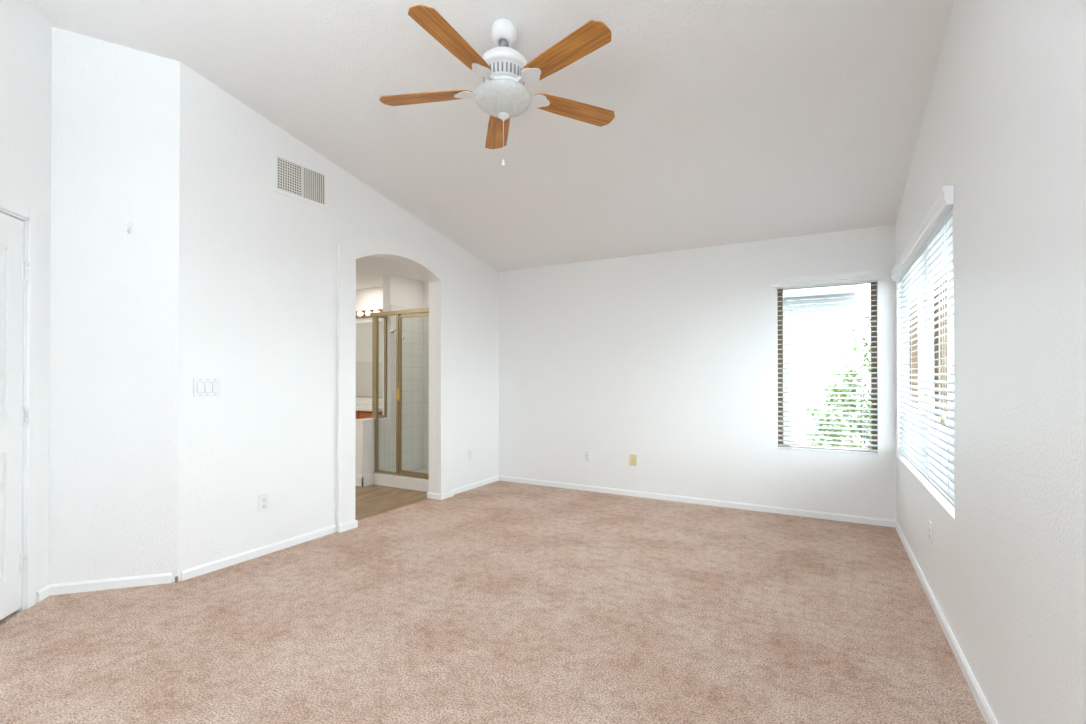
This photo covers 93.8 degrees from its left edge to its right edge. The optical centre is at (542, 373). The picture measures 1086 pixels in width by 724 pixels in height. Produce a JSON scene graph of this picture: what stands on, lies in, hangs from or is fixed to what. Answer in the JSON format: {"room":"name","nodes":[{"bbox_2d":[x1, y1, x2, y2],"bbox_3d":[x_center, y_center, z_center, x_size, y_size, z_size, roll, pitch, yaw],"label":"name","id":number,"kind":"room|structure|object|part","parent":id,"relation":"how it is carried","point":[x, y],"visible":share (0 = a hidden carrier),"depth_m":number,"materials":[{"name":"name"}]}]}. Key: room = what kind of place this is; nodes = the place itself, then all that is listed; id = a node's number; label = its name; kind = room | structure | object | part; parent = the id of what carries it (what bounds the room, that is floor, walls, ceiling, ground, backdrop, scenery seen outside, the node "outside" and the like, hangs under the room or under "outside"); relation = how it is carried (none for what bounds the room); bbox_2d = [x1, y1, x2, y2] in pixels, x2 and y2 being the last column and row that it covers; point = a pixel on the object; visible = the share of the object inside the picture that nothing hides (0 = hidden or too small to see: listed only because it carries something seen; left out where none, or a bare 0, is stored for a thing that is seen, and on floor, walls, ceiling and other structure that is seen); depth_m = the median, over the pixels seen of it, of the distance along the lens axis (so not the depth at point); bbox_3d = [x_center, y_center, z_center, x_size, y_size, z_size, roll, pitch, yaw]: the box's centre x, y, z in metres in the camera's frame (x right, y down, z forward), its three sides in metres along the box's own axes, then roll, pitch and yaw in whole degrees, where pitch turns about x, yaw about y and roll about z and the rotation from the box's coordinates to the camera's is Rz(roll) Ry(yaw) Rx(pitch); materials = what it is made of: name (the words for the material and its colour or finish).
{"room":"empty bedroom","nodes":[
{"label":"empty bedroom","id":0,"kind":"room"},
{"bbox_2d":[0,0,51,602],"bbox_3d":[-2.727,-0.489,2.261,0.160,3.548,1.570,0,0,-16],"label":"wall","id":1,"kind":"structure","parent":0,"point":[25,33],"depth_m":2.81,"materials":[{"name":"white paint"}]},
{"bbox_2d":[0,195,37,619],"bbox_3d":[-2.667,0.187,2.357,0.127,2.157,0.904,0,0,-16],"label":"door","id":2,"kind":"structure","parent":1,"relation":"attached to","point":[18,223],"depth_m":2.67,"materials":[{"name":"white paint"}]},
{"bbox_2d":[37,585,49,601],"bbox_3d":[-2.641,1.236,2.264,0.013,0.058,1.350,0,0,-16],"label":"baseboard","id":3,"kind":"structure","parent":1,"relation":"attached to","point":[43,593],"depth_m":2.85,"materials":[{"name":"white paint"}]},
{"bbox_2d":[48,27,179,584],"bbox_3d":[-2.533,-0.375,3.132,0.864,3.330,0.283,0,0,-23],"label":"wall","id":4,"kind":"structure","parent":0,"point":[115,108],"depth_m":3.01,"materials":[{"name":"white paint"}]},
{"bbox_2d":[49,573,171,594],"bbox_3d":[-2.542,1.240,2.994,0.606,0.058,0.013,0,0,-17],"label":"baseboard","id":5,"kind":"structure","parent":4,"relation":"attached to","point":[125,582],"depth_m":2.99,"materials":[{"name":"white paint"}]},
{"bbox_2d":[127,221,131,233],"bbox_3d":[-2.463,-0.871,3.022,0.024,0.076,0.032,0,0,-17],"label":"hook","id":6,"kind":"object","parent":4,"relation":"attached to","point":[129,223],"visible":1,"depth_m":3.03,"materials":[{"name":"white plastic"}]},
{"bbox_2d":[178,62,498,580],"bbox_3d":[-1.437,-0.327,4.660,0.125,3.253,3.481,0,0,29],"label":"wall","id":7,"kind":"structure","parent":0,"point":[258,264],"depth_m":3.61,"materials":[{"name":"white paint"}]},
{"bbox_2d":[193,378,220,396],"bbox_3d":[-2.142,0.088,3.247,0.012,0.118,0.165,0,0,29],"label":"light switch","id":8,"kind":"object","parent":7,"relation":"attached to","point":[202,387],"visible":1,"depth_m":3.24,"materials":[{"name":"white plastic"}]},
{"bbox_2d":[258,493,268,511],"bbox_3d":[-1.961,0.908,3.570,0.010,0.118,0.074,0,0,29],"label":"wall outlet","id":9,"kind":"object","parent":7,"relation":"attached to","point":[263,500],"visible":1,"depth_m":3.56,"materials":[{"name":"white plastic"}]},
{"bbox_2d":[274,151,327,208],"bbox_3d":[-1.821,-1.448,3.838,0.010,0.285,0.445,0,0,29],"label":"air vent","id":10,"kind":"object","parent":7,"relation":"in","point":[293,178],"visible":1,"depth_m":3.82,"materials":[{"name":"white metal"}]},
{"bbox_2d":[277,156,302,196],"bbox_3d":[-1.868,-1.448,3.752,0.008,0.232,0.210,0,0,29],"label":"grille","id":11,"kind":"object","parent":10,"relation":"attached to","point":[289,171],"depth_m":3.75,"materials":[{"name":"white metal"}]},
{"bbox_2d":[181,475,498,580],"bbox_3d":[-1.415,1.251,4.648,0.190,0.058,3.463,0,0,29],"label":"baseboard","id":12,"kind":"structure","parent":7,"relation":"attached to","point":[193,572],"depth_m":3.70,"materials":[{"name":"white paint"}]},
{"bbox_2d":[336,234,451,531],"bbox_3d":[-1.311,0.015,4.716,0.042,2.530,1.417,0,0,29],"label":"trim","id":13,"kind":"structure","parent":7,"relation":"attached to","point":[351,249],"depth_m":4.22,"materials":[{"name":"white paint"}]},
{"bbox_2d":[468,449,471,460],"bbox_3d":[-0.808,0.906,5.646,0.010,0.118,0.074,0,0,29],"label":"wall outlet","id":14,"kind":"object","parent":7,"relation":"attached to","point":[469,451],"visible":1,"depth_m":5.64,"materials":[{"name":"white plastic"}]},
{"bbox_2d":[355,274,422,474],"bbox_3d":[-1.883,0.034,6.288,0.155,2.553,1.010,0,0,29],"label":"wall","id":15,"kind":"structure","parent":0,"point":[397,290],"depth_m":6.20,"materials":[{"name":"white paint"}]},
{"bbox_2d":[355,473,372,486],"bbox_3d":[-2.091,1.229,5.905,0.161,0.130,0.158,0,0,29],"label":"baseboard","id":16,"kind":"structure","parent":15,"relation":"attached to","point":[367,479],"depth_m":5.84,"materials":[{"name":"white paint"}]},
{"bbox_2d":[379,305,422,471],"bbox_3d":[-1.757,0.203,6.363,0.012,2.075,0.755,0,0,29],"label":"shower wall","id":17,"kind":"structure","parent":15,"relation":"attached to","point":[412,328],"depth_m":6.43,"materials":[{"name":"tile"}]},
{"bbox_2d":[373,473,428,491],"bbox_3d":[-1.510,1.234,5.731,1.051,0.145,0.100,0,0,29],"label":"shower curb","id":18,"kind":"object","parent":15,"relation":"attached to","point":[419,484],"depth_m":5.72,"materials":[{"name":"white stone"}]},
{"bbox_2d":[370,308,428,478],"bbox_3d":[-1.518,0.222,5.816,1.126,1.880,0.247,0,0,32],"label":"shower enclosure","id":19,"kind":"object","parent":18,"relation":"on","point":[375,316],"visible":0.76,"depth_m":5.84,"materials":[{"name":"gold metal"}]},
{"bbox_3d":[-1.992,-0.070,6.002,0.028,1.207,0.038,0,0,29],"label":"corner post","id":20,"kind":"part","parent":19,"relation":"part of","materials":[{"name":"gold metal"}]},
{"bbox_3d":[-1.963,-0.070,5.986,0.041,1.207,0.038,0,0,29],"label":"corner post","id":21,"kind":"part","parent":19,"relation":"part of","materials":[{"name":"gold metal"}]},
{"bbox_3d":[-1.956,0.833,5.976,0.025,0.610,0.038,0,0,29],"label":"corner post","id":22,"kind":"part","parent":19,"relation":"part of","materials":[{"name":"gold metal"}]},
{"bbox_3d":[-1.923,-0.081,6.202,0.030,1.182,0.024,0,0,29],"label":"post","id":23,"kind":"part","parent":19,"relation":"part of","materials":[{"name":"gold metal"}]},
{"bbox_3d":[-1.639,0.242,5.769,0.028,0.140,0.036,0,0,29],"label":"door handle","id":24,"kind":"part","parent":19,"relation":"part of","materials":[{"name":"gold metal"}]},
{"bbox_3d":[-1.652,0.232,5.810,0.036,1.814,0.044,0,0,29],"label":"post","id":25,"kind":"part","parent":19,"relation":"part of","materials":[{"name":"gold metal"}]},
{"bbox_3d":[-1.550,-0.696,5.761,1.114,0.045,0.046,0,0,29],"label":"rail","id":26,"kind":"part","parent":19,"relation":"part of","materials":[{"name":"gold metal"}]},
{"bbox_3d":[-1.532,1.149,5.739,1.074,0.025,0.038,0,0,29],"label":"rail","id":27,"kind":"part","parent":19,"relation":"part of","materials":[{"name":"gold metal"}]},
{"bbox_3d":[-1.364,1.113,5.643,0.576,0.030,0.026,0,0,29],"label":"door rail","id":28,"kind":"part","parent":19,"relation":"part of","materials":[{"name":"gold metal"}]},
{"bbox_3d":[-1.364,-0.645,5.655,0.576,0.027,0.026,0,0,29],"label":"door rail","id":29,"kind":"part","parent":19,"relation":"part of","materials":[{"name":"gold metal"}]},
{"bbox_2d":[0,481,985,723],"bbox_3d":[-2.019,1.327,2.705,7.437,0.120,7.686,0,0,29],"label":"floor","id":30,"kind":"structure","parent":0,"point":[497,602],"depth_m":2.51,"materials":[{"name":"beige carpet"}]},
{"bbox_2d":[356,411,382,418],"bbox_3d":[-2.548,0.890,6.902,1.440,0.821,0.568,0,0,29],"label":"vanity cabinet","id":31,"kind":"object","parent":30,"relation":"on","point":[359,414],"visible":0.04,"depth_m":6.46,"materials":[{"name":"orange wood"}]},
{"bbox_3d":[-2.201,0.571,6.433,0.339,0.150,0.020,0,0,29],"label":"drawer","id":32,"kind":"part","parent":31,"relation":"part of","materials":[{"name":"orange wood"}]},
{"bbox_2d":[356,397,382,411],"bbox_3d":[-2.548,0.409,6.906,1.470,0.140,0.568,0,0,29],"label":"countertop","id":33,"kind":"structure","parent":31,"relation":"on","point":[362,403],"depth_m":7.03,"materials":[{"name":"white stone"}]},
{"bbox_2d":[31,0,954,289],"bbox_3d":[-2.005,-2.020,2.730,7.457,1.590,7.706,0,0,29],"label":"ceiling","id":34,"kind":"structure","parent":0,"point":[735,121],"depth_m":3.19,"materials":[{"name":"white paint"}]},
{"bbox_2d":[379,5,614,166],"bbox_3d":[-0.225,-1.448,2.607,1.308,0.742,1.260,0,0,29],"label":"ceiling fan","id":35,"kind":"object","parent":34,"relation":"hanging from","point":[503,95],"visible":1,"depth_m":2.55,"materials":[{"name":"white wood"}]},
{"bbox_3d":[-0.623,-1.477,2.721,0.516,0.030,0.138,0,0,9],"label":"blade","id":36,"kind":"part","parent":35,"relation":"part of","materials":[{"name":"brown wood"}]},
{"bbox_3d":[-0.398,-1.479,2.278,0.138,0.030,0.516,0,0,27],"label":"blade","id":37,"kind":"part","parent":35,"relation":"part of","materials":[{"name":"brown wood"}]},
{"bbox_3d":[-0.271,-1.474,3.072,0.138,0.030,0.516,0,0,-9],"label":"blade","id":38,"kind":"part","parent":35,"relation":"part of","materials":[{"name":"brown wood"}]},
{"bbox_3d":[-0.206,-1.224,2.647,0.005,0.220,0.005,0,0,7],"label":"pull chain","id":39,"kind":"part","parent":35,"relation":"part of","materials":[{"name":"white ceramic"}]},
{"bbox_3d":[-0.205,-1.403,2.654,0.293,0.114,0.293,0,0,29],"label":"lamp shade","id":40,"kind":"part","parent":35,"relation":"part of","materials":[{"name":"white glass"}]},
{"bbox_3d":[0.093,-1.479,2.355,0.138,0.030,0.516,0,-1,-45],"label":"blade","id":41,"kind":"part","parent":35,"relation":"part of","materials":[{"name":"brown wood"}]},
{"bbox_3d":[0.172,-1.476,2.846,0.516,0.030,0.138,0,0,-27],"label":"blade","id":42,"kind":"part","parent":35,"relation":"part of","materials":[{"name":"brown wood"}]},
{"bbox_2d":[356,224,896,519],"bbox_3d":[-0.176,0.014,6.014,7.457,2.589,0.166,0,0,29],"label":"wall","id":43,"kind":"structure","parent":0,"point":[669,360],"depth_m":5.10,"materials":[{"name":"white paint"}]},
{"bbox_2d":[356,309,382,317],"bbox_3d":[-2.563,-0.841,7.175,0.800,0.100,0.129,0,0,29],"label":"vanity light","id":44,"kind":"object","parent":43,"relation":"attached to","point":[359,314],"visible":0.43,"depth_m":7.13,"materials":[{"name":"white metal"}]},
{"bbox_2d":[357,311,364,315],"bbox_3d":[-2.570,-0.841,7.162,0.072,0.072,0.100,0,0,29],"label":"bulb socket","id":45,"kind":"object","parent":44,"relation":"attached to","point":[360,313],"depth_m":7.13,"materials":[{"name":"white"}]},
{"bbox_2d":[356,321,382,397],"bbox_3d":[-2.430,-0.191,7.164,1.390,1.067,0.012,0,0,29],"label":"bathroom mirror","id":46,"kind":"object","parent":43,"relation":"attached to","point":[363,330],"visible":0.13,"depth_m":7.20,"materials":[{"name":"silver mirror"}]},
{"bbox_2d":[356,397,382,404],"bbox_3d":[-2.416,0.391,7.145,1.470,0.100,0.021,0,0,29],"label":"backsplash","id":47,"kind":"structure","parent":43,"relation":"attached to","point":[359,400],"depth_m":7.18,"materials":[{"name":"white tile"}]},
{"bbox_2d":[412,468,428,472],"bbox_3d":[-1.302,1.274,6.104,1.051,0.070,0.755,0,0,29],"label":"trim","id":48,"kind":"structure","parent":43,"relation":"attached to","point":[425,470],"depth_m":6.50,"materials":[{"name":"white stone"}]},
{"bbox_2d":[423,313,428,468],"bbox_3d":[-1.123,0.204,6.435,1.027,2.075,0.016,0,0,29],"label":"shower wall","id":49,"kind":"structure","parent":43,"relation":"attached to","point":[425,318],"depth_m":6.65,"materials":[{"name":"tile"}]},
{"bbox_2d":[584,450,590,461],"bbox_3d":[0.488,0.906,5.569,0.074,0.118,0.010,0,0,29],"label":"wall outlet","id":50,"kind":"object","parent":43,"relation":"attached to","point":[587,454],"visible":1,"depth_m":5.57,"materials":[{"name":"white plastic"}]},
{"bbox_2d":[630,454,636,465],"bbox_3d":[0.942,0.906,5.313,0.074,0.118,0.018,0,0,29],"label":"outlet","id":51,"kind":"object","parent":43,"relation":"attached to","point":[633,458],"visible":1,"depth_m":5.31,"materials":[{"name":"beige plastic"}]},
{"bbox_2d":[499,475,896,527],"bbox_3d":[1.195,1.254,5.172,3.971,0.058,0.013,0,0,29],"label":"baseboard","id":52,"kind":"structure","parent":43,"relation":"attached to","point":[762,508],"depth_m":4.91,"materials":[{"name":"white paint"}]},
{"bbox_2d":[778,282,877,452],"bbox_3d":[2.539,-0.066,4.568,0.777,1.520,0.050,0,0,29],"label":"window","id":53,"kind":"structure","parent":43,"relation":"in","point":[872,287],"depth_m":4.42,"materials":[{"name":"brown metal"}]},
{"bbox_2d":[771,268,882,454],"bbox_3d":[2.484,-0.092,4.482,0.850,1.568,0.101,0,0,29],"label":"window blind","id":54,"kind":"object","parent":53,"relation":"attached to","point":[870,275],"visible":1,"depth_m":4.47,"materials":[{"name":"white paint"}]},
{"bbox_3d":[2.255,-0.054,4.634,0.002,1.474,0.056,0,0,29],"label":"ladder cord","id":55,"kind":"part","parent":54,"relation":"part of","materials":[{"name":"white fabric"}]},
{"bbox_3d":[2.500,-0.800,4.504,0.771,0.042,0.050,0,0,29],"label":"head rail","id":56,"kind":"part","parent":54,"relation":"part of","materials":[{"name":"white plastic"}]},
{"bbox_3d":[2.500,0.683,4.494,0.771,0.018,0.052,0,0,29],"label":"rail","id":57,"kind":"part","parent":54,"relation":"part of","materials":[{"name":"white plastic"}]},
{"bbox_3d":[2.745,-0.055,4.362,0.002,1.474,0.056,0,0,29],"label":"ladder cord","id":58,"kind":"part","parent":54,"relation":"part of","materials":[{"name":"white fabric"}]},
{"bbox_2d":[895,0,1085,723],"bbox_3d":[1.160,-0.741,0.886,0.140,4.033,7.566,0,0,29],"label":"wall","id":59,"kind":"structure","parent":0,"point":[1004,122],"depth_m":1.62,"materials":[{"name":"white paint"}]},
{"bbox_2d":[890,185,953,506],"bbox_3d":[2.397,-0.111,3.241,0.101,1.483,2.150,0,0,29],"label":"window blind","id":60,"kind":"object","parent":59,"relation":"attached to","point":[928,446],"visible":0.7,"depth_m":2.93,"materials":[{"name":"white paint"}]},
{"bbox_3d":[2.853,-0.077,4.015,0.056,1.405,0.002,0,0,29],"label":"ladder cord","id":61,"kind":"part","parent":60,"relation":"part of","materials":[{"name":"white fabric"}]},
{"bbox_3d":[2.561,-0.080,3.490,0.056,1.405,0.002,0,0,29],"label":"ladder cord","id":62,"kind":"part","parent":60,"relation":"part of","materials":[{"name":"white fabric"}]},
{"bbox_3d":[2.417,-0.793,3.232,0.050,0.042,2.072,0,0,29],"label":"head rail","id":63,"kind":"part","parent":60,"relation":"part of","materials":[{"name":"white plastic"}]},
{"bbox_3d":[2.416,0.622,3.223,0.052,0.018,2.072,0,0,29],"label":"rail","id":64,"kind":"part","parent":60,"relation":"part of","materials":[{"name":"white plastic"}]},
{"bbox_3d":[2.246,-0.084,2.922,0.056,1.405,0.002,0,0,29],"label":"ladder cord","id":65,"kind":"part","parent":60,"relation":"part of","materials":[{"name":"white fabric"}]},
{"bbox_3d":[1.988,-0.281,2.529,0.002,0.995,0.002,0,0,29],"label":"pull cord","id":66,"kind":"part","parent":60,"relation":"part of","materials":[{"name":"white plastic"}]},
{"bbox_3d":[1.964,-0.277,2.485,0.002,1.005,0.002,0,0,29],"label":"pull cord","id":67,"kind":"part","parent":60,"relation":"part of","materials":[{"name":"white fabric"}]},
{"bbox_3d":[1.979,-0.087,2.441,0.056,1.405,0.002,0,0,29],"label":"ladder cord","id":68,"kind":"part","parent":60,"relation":"part of","materials":[{"name":"white fabric"}]},
{"bbox_2d":[910,272,947,427],"bbox_3d":[2.485,-0.076,3.190,0.053,1.498,2.082,0,0,29],"label":"window","id":69,"kind":"structure","parent":59,"relation":"in","point":[943,362],"depth_m":3.12,"materials":[{"name":"clear glass"}]},
{"bbox_3d":[2.486,-0.076,3.189,0.050,1.498,2.082,0,0,29],"label":"frame","id":70,"kind":"part","parent":69,"relation":"part of","materials":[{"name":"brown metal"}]},
{"bbox_2d":[929,520,932,544],"bbox_3d":[2.165,0.888,2.841,0.010,0.118,0.074,0,0,29],"label":"wall outlet","id":71,"kind":"object","parent":59,"relation":"attached to","point":[930,522],"visible":1,"depth_m":2.83,"materials":[{"name":"white plastic"}]},
{"bbox_2d":[895,521,997,723],"bbox_3d":[1.129,1.227,0.976,0.013,0.058,7.416,0,0,29],"label":"baseboard","id":72,"kind":"structure","parent":59,"relation":"attached to","point":[978,695],"depth_m":2.31,"materials":[{"name":"white paint"}]},
{"label":"outside","id":73,"kind":"structure","parent":0,"visible":0},
{"bbox_2d":[857,411,865,447],"bbox_3d":[9.704,4.562,17.459,120.000,0.200,120.000,0,0,29],"label":"ground","id":74,"kind":"structure","parent":73,"point":[858,436],"depth_m":35.76,"materials":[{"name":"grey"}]},
{"bbox_2d":[783,285,856,445],"bbox_3d":[3.355,0.709,16.964,11.800,7.500,7.970,0,0,29],"label":"house","id":75,"kind":"structure","parent":74,"relation":"on","point":[832,289],"depth_m":11.44,"materials":[{"name":"grey paint"}]},
{"bbox_2d":[797,297,870,447],"bbox_3d":[4.649,1.538,7.617,1.256,5.724,1.150,0,0,-17],"label":"tree","id":76,"kind":"object","parent":74,"relation":"on","point":[866,318],"visible":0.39,"depth_m":7.63,"materials":[{"name":"green plant"}]},
{"bbox_2d":[858,407,953,447],"bbox_3d":[11.047,2.685,13.295,4.600,3.500,3.600,0,0,29],"label":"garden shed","id":77,"kind":"object","parent":74,"relation":"on","point":[951,412],"visible":0.05,"depth_m":13.46,"materials":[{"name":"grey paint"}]}
]}

